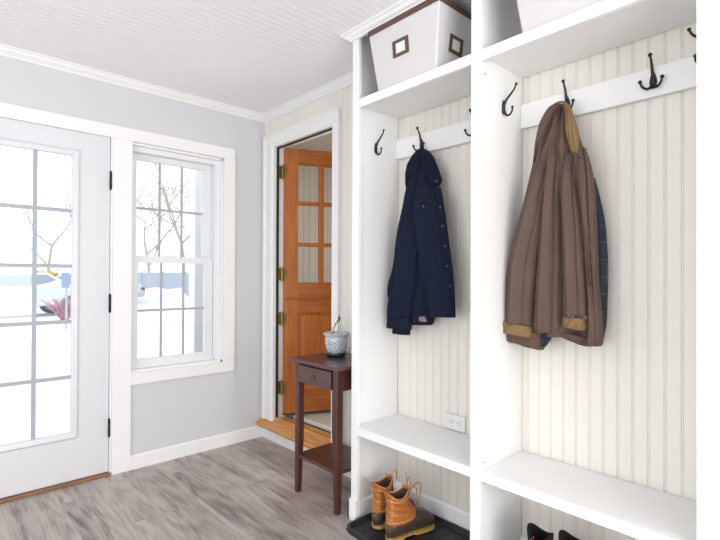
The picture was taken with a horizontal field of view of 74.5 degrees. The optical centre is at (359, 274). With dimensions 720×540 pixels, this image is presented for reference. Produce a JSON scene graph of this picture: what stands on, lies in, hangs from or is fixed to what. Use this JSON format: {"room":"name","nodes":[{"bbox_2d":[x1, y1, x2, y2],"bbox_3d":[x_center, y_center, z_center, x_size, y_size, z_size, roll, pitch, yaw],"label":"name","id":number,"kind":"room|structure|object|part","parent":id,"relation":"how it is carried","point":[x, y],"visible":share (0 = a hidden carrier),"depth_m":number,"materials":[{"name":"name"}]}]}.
{"room":"mudroom","nodes":[
{"label":"mudroom","id":0,"kind":"room"},
{"bbox_2d":[0,56,264,454],"bbox_3d":[-2.231,0.040,2.282,4.210,2.490,0.130,1,0,-43],"label":"wall","id":1,"kind":"structure","parent":0,"point":[166,413],"depth_m":3.22,"materials":[{"name":"grey paint"}]},
{"bbox_2d":[0,471,110,503],"bbox_3d":[-1.906,1.199,2.579,0.969,0.018,0.170,1,0,-43],"label":"trim","id":2,"kind":"structure","parent":1,"relation":"attached to","point":[104,474],"depth_m":2.65,"materials":[{"name":"brown wood"}]},
{"bbox_2d":[0,117,111,497],"bbox_3d":[-1.862,0.178,2.555,0.942,2.015,0.063,1,0,-43],"label":"door","id":3,"kind":"structure","parent":1,"relation":"in","point":[34,463],"depth_m":2.74,"materials":[{"name":"white paint"}]},
{"bbox_3d":[-1.862,0.112,2.551,0.611,1.673,0.041,1,0,-43],"label":"glass frame","id":4,"kind":"part","parent":3,"relation":"part of","materials":[{"name":"clear glass"}]},
{"bbox_2d":[0,102,235,474],"bbox_3d":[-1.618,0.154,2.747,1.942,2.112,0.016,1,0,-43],"label":"trim","id":5,"kind":"structure","parent":1,"relation":"attached to","point":[122,378],"depth_m":2.91,"materials":[{"name":"white paint"}]},
{"bbox_2d":[0,43,263,122],"bbox_3d":[-2.211,-1.181,2.185,4.090,0.050,0.044,1,0,-43],"label":"trim","id":6,"kind":"structure","parent":1,"relation":"attached to","point":[7,51],"depth_m":2.88,"materials":[{"name":"white paint"}]},
{"bbox_2d":[131,143,222,372],"bbox_3d":[-1.258,-0.101,3.180,0.655,1.434,0.128,1,0,-43],"label":"window","id":7,"kind":"structure","parent":1,"relation":"in","point":[211,168],"depth_m":3.28,"materials":[{"name":"white paint"}]},
{"bbox_3d":[-1.281,-0.424,3.211,0.548,0.700,0.032,1,0,-43],"label":"sash","id":8,"kind":"part","parent":7,"relation":"part of","materials":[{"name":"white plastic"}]},
{"bbox_3d":[-1.258,0.236,3.179,0.548,0.700,0.032,1,0,-43],"label":"sash","id":9,"kind":"part","parent":7,"relation":"part of","materials":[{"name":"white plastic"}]},
{"bbox_2d":[130,425,262,469],"bbox_3d":[-1.074,1.172,3.247,0.944,0.087,0.014,1,0,-43],"label":"baseboard","id":10,"kind":"structure","parent":1,"relation":"attached to","point":[144,459],"depth_m":3.19,"materials":[{"name":"white paint"}]},
{"bbox_2d":[0,436,357,539],"bbox_3d":[-0.331,1.240,0.199,4.200,0.080,5.745,1,0,-43],"label":"floor","id":11,"kind":"structure","parent":0,"point":[245,490],"depth_m":2.48,"materials":[{"name":"wood"}]},
{"bbox_2d":[288,352,351,515],"bbox_3d":[-0.128,0.841,2.615,0.358,0.748,0.437,1,0,-43],"label":"side table","id":12,"kind":"object","parent":11,"relation":"on","point":[321,370],"visible":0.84,"depth_m":2.51,"materials":[{"name":"brown wood"}]},
{"bbox_3d":[-0.339,0.850,2.649,0.036,0.728,0.036,1,0,-43],"label":"leg","id":13,"kind":"part","parent":12,"relation":"part of","materials":[{"name":"brown wood"}]},
{"bbox_3d":[-0.239,0.547,2.523,0.016,0.094,0.278,1,0,-43],"label":"drawer","id":14,"kind":"part","parent":12,"relation":"part of","materials":[{"name":"brown wood"}]},
{"bbox_2d":[299,442,350,473],"bbox_3d":[-0.129,1.011,2.615,0.294,0.017,0.358,1,0,-43],"label":"shelf","id":15,"kind":"object","parent":12,"relation":"attached to","point":[320,456],"depth_m":2.59,"materials":[{"name":"brown wood"}]},
{"bbox_3d":[-0.143,0.852,2.829,0.036,0.728,0.036,1,0,-43],"label":"leg","id":16,"kind":"part","parent":12,"relation":"part of","materials":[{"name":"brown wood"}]},
{"bbox_2d":[323,316,348,356],"bbox_3d":[-0.135,0.351,2.705,0.150,0.232,0.150,1,0,-43],"label":"potted plant","id":17,"kind":"object","parent":12,"relation":"on","point":[336,342],"visible":1,"depth_m":2.65,"materials":[{"name":"ceramic"}]},
{"bbox_3d":[-0.135,0.395,2.704,0.150,0.124,0.150,1,0,-43],"label":"pot","id":18,"kind":"part","parent":17,"relation":"part of","materials":[{"name":"ceramic"}]},
{"bbox_3d":[-0.113,0.850,2.404,0.036,0.728,0.036,1,0,-43],"label":"leg","id":19,"kind":"part","parent":12,"relation":"part of","materials":[{"name":"brown wood"}]},
{"bbox_2d":[346,506,469,539],"bbox_3d":[0.270,1.200,2.153,0.406,0.027,0.606,1,0,-43],"label":"tray","id":20,"kind":"object","parent":11,"relation":"on","point":[361,528],"visible":0.47,"depth_m":2.21,"materials":[{"name":"black rubber"}]},
{"bbox_2d":[364,470,413,529],"bbox_3d":[0.156,1.080,2.322,0.112,0.247,0.292,0,0,44],"label":"boot","id":21,"kind":"object","parent":20,"relation":"on","point":[379,504],"visible":0.66,"depth_m":2.24,"materials":[{"name":"orange leather"}]},
{"bbox_2d":[384,472,434,539],"bbox_3d":[0.226,1.069,2.206,0.281,0.269,0.109,0,0,-34],"label":"boot","id":22,"kind":"object","parent":20,"relation":"on","point":[403,520],"visible":1,"depth_m":2.16,"materials":[{"name":"orange leather"}]},
{"bbox_2d":[340,0,719,539],"bbox_3d":[0.544,0.009,1.926,0.362,2.409,1.520,1,0,-43],"label":"locker","id":23,"kind":"object","parent":11,"relation":"on","point":[500,473],"visible":0.91,"depth_m":1.86,"materials":[{"name":"white paint"}]},
{"bbox_3d":[0.090,0.011,2.453,0.316,2.409,0.043,1,0,-43],"label":"panel","id":24,"kind":"part","parent":23,"relation":"part of","materials":[{"name":"white paint"}]},
{"bbox_3d":[0.089,1.173,2.446,0.280,0.085,0.012,1,0,-43],"label":"baseboard","id":25,"kind":"part","parent":23,"relation":"part of","materials":[{"name":"white paint"}]},
{"bbox_2d":[374,129,384,154],"bbox_3d":[0.103,-0.674,2.428,0.020,0.127,0.064,1,0,-43],"label":"coat hook","id":26,"kind":"object","parent":23,"relation":"attached to","point":[383,130],"visible":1,"depth_m":2.44,"materials":[{"name":"metal"}]},
{"bbox_3d":[0.528,-1.177,1.914,0.306,0.036,1.520,1,0,-43],"label":"crown moulding","id":27,"kind":"part","parent":23,"relation":"part of","materials":[{"name":"white paint"}]},
{"bbox_3d":[0.314,0.773,2.201,0.316,0.039,0.678,1,0,-43],"label":"bench seat","id":28,"kind":"part","parent":23,"relation":"part of","materials":[{"name":"white paint"}]},
{"bbox_2d":[358,54,470,118],"bbox_3d":[0.321,-0.841,2.211,0.316,0.042,0.678,1,0,-43],"label":"shelf","id":29,"kind":"object","parent":23,"relation":"attached to","point":[451,81],"depth_m":2.20,"materials":[{"name":"white paint"}]},
{"bbox_2d":[412,127,424,150],"bbox_3d":[0.300,-0.687,2.407,0.043,0.119,0.081,1,0,-43],"label":"coat hook","id":30,"kind":"object","parent":23,"relation":"attached to","point":[422,143],"visible":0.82,"depth_m":2.41,"materials":[{"name":"metal"}]},
{"bbox_2d":[386,146,455,334],"bbox_3d":[0.290,-0.169,2.324,0.133,0.948,0.479,1,0,-43],"label":"jacket","id":31,"kind":"object","parent":30,"relation":"hanging from","point":[421,290],"visible":1,"depth_m":2.28,"materials":[{"name":"fabric"}]},
{"bbox_3d":[0.337,-0.140,2.233,0.079,0.677,0.246,1,0,-43],"label":"panel","id":32,"kind":"part","parent":31,"relation":"part of","materials":[{"name":"blue fabric"}]},
{"bbox_2d":[368,0,470,90],"bbox_3d":[0.300,-1.007,2.209,0.329,0.289,0.432,1,0,-43],"label":"storage box","id":33,"kind":"object","parent":23,"relation":"on","point":[432,34],"visible":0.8,"depth_m":2.06,"materials":[{"name":"white fabric"}]},
{"bbox_3d":[0.424,1.165,2.301,0.014,0.100,0.678,1,0,-43],"label":"baseboard","id":34,"kind":"part","parent":23,"relation":"part of","materials":[{"name":"white paint"}]},
{"bbox_3d":[0.430,-0.669,2.311,0.018,0.102,0.678,1,0,-43],"label":"hook rail","id":35,"kind":"part","parent":23,"relation":"part of","materials":[{"name":"white paint"}]},
{"bbox_3d":[0.563,0.009,1.939,0.316,2.409,0.046,1,0,-43],"label":"divider panel","id":36,"kind":"part","parent":23,"relation":"part of","materials":[{"name":"white paint"}]},
{"bbox_2d":[502,82,517,115],"bbox_3d":[0.604,-0.700,1.903,0.020,0.127,0.064,1,0,-43],"label":"coat hook","id":37,"kind":"object","parent":23,"relation":"attached to","point":[504,102],"visible":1,"depth_m":1.91,"materials":[{"name":"metal"}]},
{"bbox_2d":[503,101,607,349],"bbox_3d":[0.727,-0.183,1.840,0.148,0.961,0.420,1,0,-43],"label":"coat","id":38,"kind":"object","parent":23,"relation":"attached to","point":[556,284],"visible":0.99,"depth_m":1.77,"materials":[{"name":"fabric"}]},
{"bbox_3d":[0.817,-0.111,1.705,0.080,0.734,0.098,1,0,-43],"label":"panel","id":39,"kind":"part","parent":38,"relation":"part of","materials":[{"name":"brown fabric"}]},
{"bbox_2d":[516,0,602,32],"bbox_3d":[0.801,-1.008,1.666,0.329,0.289,0.438,1,0,-43],"label":"storage box","id":40,"kind":"object","parent":23,"relation":"on","point":[532,13],"visible":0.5,"depth_m":1.64,"materials":[{"name":"white fabric"}]},
{"bbox_2d":[561,79,574,107],"bbox_3d":[0.804,-0.701,1.859,0.043,0.119,0.081,1,0,-43],"label":"coat hook","id":41,"kind":"object","parent":23,"relation":"attached to","point":[567,100],"visible":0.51,"depth_m":1.86,"materials":[{"name":"metal"}]},
{"bbox_3d":[0.809,0.772,1.664,0.316,0.039,0.688,1,0,-43],"label":"bench seat","id":42,"kind":"part","parent":23,"relation":"part of","materials":[{"name":"white paint"}]},
{"bbox_2d":[481,0,695,77],"bbox_3d":[0.815,-0.842,1.673,0.316,0.042,0.688,1,0,-43],"label":"shelf","id":43,"kind":"object","parent":23,"relation":"attached to","point":[604,25],"depth_m":1.66,"materials":[{"name":"white paint"}]},
{"bbox_3d":[0.924,-0.671,1.774,0.018,0.102,0.688,1,0,-43],"label":"hook rail","id":44,"kind":"part","parent":23,"relation":"part of","materials":[{"name":"white paint"}]},
{"bbox_2d":[638,53,663,89],"bbox_3d":[1.008,-0.701,1.638,0.043,0.119,0.081,1,0,-43],"label":"coat hook","id":45,"kind":"object","parent":23,"relation":"attached to","point":[653,84],"visible":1,"depth_m":1.64,"materials":[{"name":"metal"}]},
{"bbox_2d":[687,27,695,62],"bbox_3d":[1.047,-0.708,1.461,0.020,0.127,0.064,1,0,-43],"label":"coat hook","id":46,"kind":"object","parent":23,"relation":"attached to","point":[689,28],"visible":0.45,"depth_m":1.47,"materials":[{"name":"metal"}]},
{"bbox_3d":[1.061,0.008,1.399,0.316,2.409,0.045,1,0,-43],"label":"panel","id":47,"kind":"part","parent":23,"relation":"part of","materials":[{"name":"white paint"}]},
{"bbox_2d":[527,523,553,539],"bbox_3d":[0.695,1.066,1.760,0.088,0.294,0.240,0,0,43],"label":"boot","id":48,"kind":"object","parent":11,"relation":"on","point":[534,532],"visible":1,"depth_m":1.75,"materials":[{"name":"fabric"}]},
{"bbox_2d":[558,530,579,539],"bbox_3d":[0.791,1.066,1.710,0.240,0.294,0.088,1,0,-45],"label":"boot","id":49,"kind":"object","parent":11,"relation":"on","point":[563,535],"visible":1,"depth_m":1.70,"materials":[{"name":"fabric"}]},
{"bbox_2d":[0,0,470,113],"bbox_3d":[-0.307,-1.235,0.213,4.220,0.050,5.725,1,0,-43],"label":"ceiling","id":50,"kind":"structure","parent":0,"point":[259,56],"depth_m":2.42,"materials":[{"name":"paint"}]},
{"bbox_2d":[285,415,330,433],"bbox_3d":[0.189,1.137,3.909,1.610,0.135,3.700,1,0,-43],"label":"floor","id":51,"kind":"structure","parent":0,"point":[288,416],"depth_m":3.30,"materials":[{"name":"grey"}]},
{"bbox_2d":[293,412,330,430],"bbox_3d":[0.279,1.056,3.388,0.985,0.019,1.210,1,0,-43],"label":"rug","id":52,"kind":"object","parent":51,"relation":"on","point":[322,420],"visible":0.02,"depth_m":3.41,"materials":[{"name":"beige fabric"}]},
{"bbox_2d":[289,133,331,151],"bbox_3d":[0.436,-1.186,3.666,1.610,0.100,2.600,1,0,-43],"label":"ceiling","id":53,"kind":"structure","parent":0,"point":[323,143],"depth_m":4.16,"materials":[{"name":"beige paint"}]},
{"bbox_2d":[298,165,331,281],"bbox_3d":[0.194,-0.011,3.916,1.610,2.430,3.700,1,0,-43],"label":"wall","id":54,"kind":"structure","parent":0,"point":[307,175],"depth_m":4.50,"materials":[{"name":"paint"}]},
{"bbox_2d":[265,21,695,539],"bbox_3d":[1.215,0.049,1.544,0.100,2.490,5.625,1,0,-43],"label":"wall","id":55,"kind":"structure","parent":0,"point":[623,408],"depth_m":1.77,"materials":[{"name":"beige paint"}]},
{"bbox_2d":[256,416,330,448],"bbox_3d":[-0.404,1.085,3.244,0.164,0.078,0.924,1,0,-43],"label":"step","id":56,"kind":"structure","parent":55,"relation":"attached to","point":[284,426],"depth_m":3.25,"materials":[{"name":"brown wood"}]},
{"bbox_2d":[261,107,340,442],"bbox_3d":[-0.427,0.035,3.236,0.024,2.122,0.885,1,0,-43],"label":"trim","id":57,"kind":"structure","parent":55,"relation":"attached to","point":[332,117],"depth_m":3.46,"materials":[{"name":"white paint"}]},
{"bbox_2d":[278,148,331,414],"bbox_3d":[-0.269,0.056,3.588,0.698,1.963,0.081,0,0,-18],"label":"door","id":58,"kind":"structure","parent":55,"relation":"in","point":[305,316],"depth_m":3.51,"materials":[{"name":"orange wood"}]},
{"bbox_3d":[-0.248,0.566,3.575,0.453,0.565,0.017,0,0,-18],"label":"raised panel","id":59,"kind":"part","parent":58,"relation":"part of","materials":[{"name":"orange wood"}]},
{"bbox_3d":[-0.252,0.606,3.587,0.453,0.839,0.043,0,0,-18],"label":"rail","id":60,"kind":"part","parent":58,"relation":"part of","materials":[{"name":"orange wood"}]},
{"bbox_3d":[-0.248,-0.377,3.593,0.453,1.098,0.043,0,0,-18],"label":"rail","id":61,"kind":"part","parent":58,"relation":"part of","materials":[{"name":"orange wood"}]},
{"bbox_2d":[263,428,350,477],"bbox_3d":[-0.272,1.171,3.063,0.014,0.092,1.342,1,0,-43],"label":"baseboard","id":62,"kind":"structure","parent":55,"relation":"attached to","point":[278,439],"depth_m":3.35,"materials":[{"name":"white paint"}]},
{"bbox_2d":[263,71,352,123],"bbox_3d":[-0.293,-1.166,3.087,0.046,0.052,1.314,1,0,-43],"label":"trim","id":63,"kind":"structure","parent":55,"relation":"attached to","point":[346,80],"depth_m":3.12,"materials":[{"name":"white paint"}]},
{"bbox_2d":[445,412,464,432],"bbox_3d":[0.456,0.713,2.275,0.009,0.073,0.117,1,0,-43],"label":"power outlet","id":64,"kind":"object","parent":55,"relation":"attached to","point":[455,422],"visible":1,"depth_m":2.27,"materials":[{"name":"white plastic"}]},
{"label":"outside","id":65,"kind":"structure","parent":0,"visible":0},
{"bbox_2d":[0,283,189,444],"bbox_3d":[-24.233,1.547,41.072,100.000,0.100,86.735,1,0,-43],"label":"ground","id":66,"kind":"structure","parent":65,"point":[53,340],"depth_m":7.81,"materials":[{"name":"white snow"}]},
{"bbox_2d":[0,273,70,312],"bbox_3d":[-11.316,0.672,15.520,1.820,1.450,4.541,0,0,35],"label":"parked car","id":67,"kind":"object","parent":66,"relation":"on","point":[15,288],"visible":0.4,"depth_m":15.13,"materials":[{"name":"white paint"}]},
{"bbox_2d":[0,157,71,270],"bbox_3d":[-29.747,-4.505,44.219,14.813,12.037,9.280,0,0,-6],"label":"bare tree","id":68,"kind":"object","parent":66,"relation":"on","point":[58,176],"visible":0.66,"depth_m":43.75,"materials":[{"name":"beige plant"}]},
{"bbox_2d":[24,267,62,276],"bbox_3d":[-17.255,0.522,25.841,2.189,1.847,2.064,1,0,-43],"label":"shrub","id":69,"kind":"object","parent":66,"relation":"on","point":[44,271],"visible":0.07,"depth_m":25.59,"materials":[{"name":"yellow plant"}]},
{"bbox_2d":[41,297,70,319],"bbox_3d":[-8.752,1.043,14.014,0.921,0.739,1.185,0,0,12],"label":"bush","id":70,"kind":"object","parent":66,"relation":"on","point":[61,308],"visible":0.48,"depth_m":13.81,"materials":[{"name":"pink plant"}]},
{"bbox_2d":[61,273,69,328],"bbox_3d":[-7.443,0.676,11.989,0.200,1.430,0.064,0,0,0],"label":"signpost","id":71,"kind":"object","parent":66,"relation":"on","point":[65,276],"visible":1,"depth_m":11.96},
{"bbox_3d":[-7.441,0.151,11.965,0.200,0.380,0.009,0,0,0],"label":"sign plate","id":72,"kind":"part","parent":71,"relation":"part of","materials":[{"name":"blue metal"}]},
{"bbox_2d":[58,274,144,296],"bbox_3d":[-12.615,0.705,21.998,4.541,1.450,1.820,0,0,-5],"label":"parked car","id":73,"kind":"object","parent":66,"relation":"on","point":[141,290],"visible":0.07,"depth_m":22.50,"materials":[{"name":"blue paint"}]},
{"bbox_2d":[136,209,150,235],"bbox_3d":[-26.442,-3.364,51.118,7.416,9.831,9.079,0,0,9],"label":"bare tree","id":74,"kind":"object","parent":66,"relation":"on","point":[137,209],"visible":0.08,"depth_m":51.95,"materials":[{"name":"beige plant"}]},
{"bbox_2d":[136,162,189,256],"bbox_3d":[-12.861,-4.191,34.664,7.894,11.419,9.867,0,0,-11],"label":"bare tree","id":75,"kind":"object","parent":66,"relation":"on","point":[163,188],"visible":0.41,"depth_m":33.99,"materials":[{"name":"beige plant"}]},
{"bbox_2d":[136,169,189,271],"bbox_3d":[-19.393,-4.371,43.538,11.613,11.819,6.501,0,0,15],"label":"bare tree","id":76,"kind":"object","parent":66,"relation":"on","point":[140,203],"visible":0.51,"depth_m":43.88,"materials":[{"name":"beige plant"}]},
{"bbox_2d":[138,272,188,296],"bbox_3d":[-12.463,0.670,28.535,6.133,1.600,0.126,0,0,29],"label":"fence","id":77,"kind":"object","parent":66,"relation":"on","point":[171,280],"visible":0.35,"depth_m":28.01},
{"bbox_2d":[138,287,188,304],"bbox_3d":[-11.379,1.067,24.855,9.043,0.770,2.740,0,0,25],"label":"snow bank","id":78,"kind":"object","parent":66,"relation":"on","point":[152,295],"visible":0.48,"depth_m":23.25,"materials":[{"name":"white snow"}]},
{"bbox_2d":[189,169,202,352],"bbox_3d":[-1.622,0.022,4.773,0.180,2.700,0.150,1,0,-43],"label":"porch post","id":79,"kind":"object","parent":66,"relation":"on","point":[196,270],"visible":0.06,"depth_m":4.71,"materials":[{"name":"white paint"}]}
]}

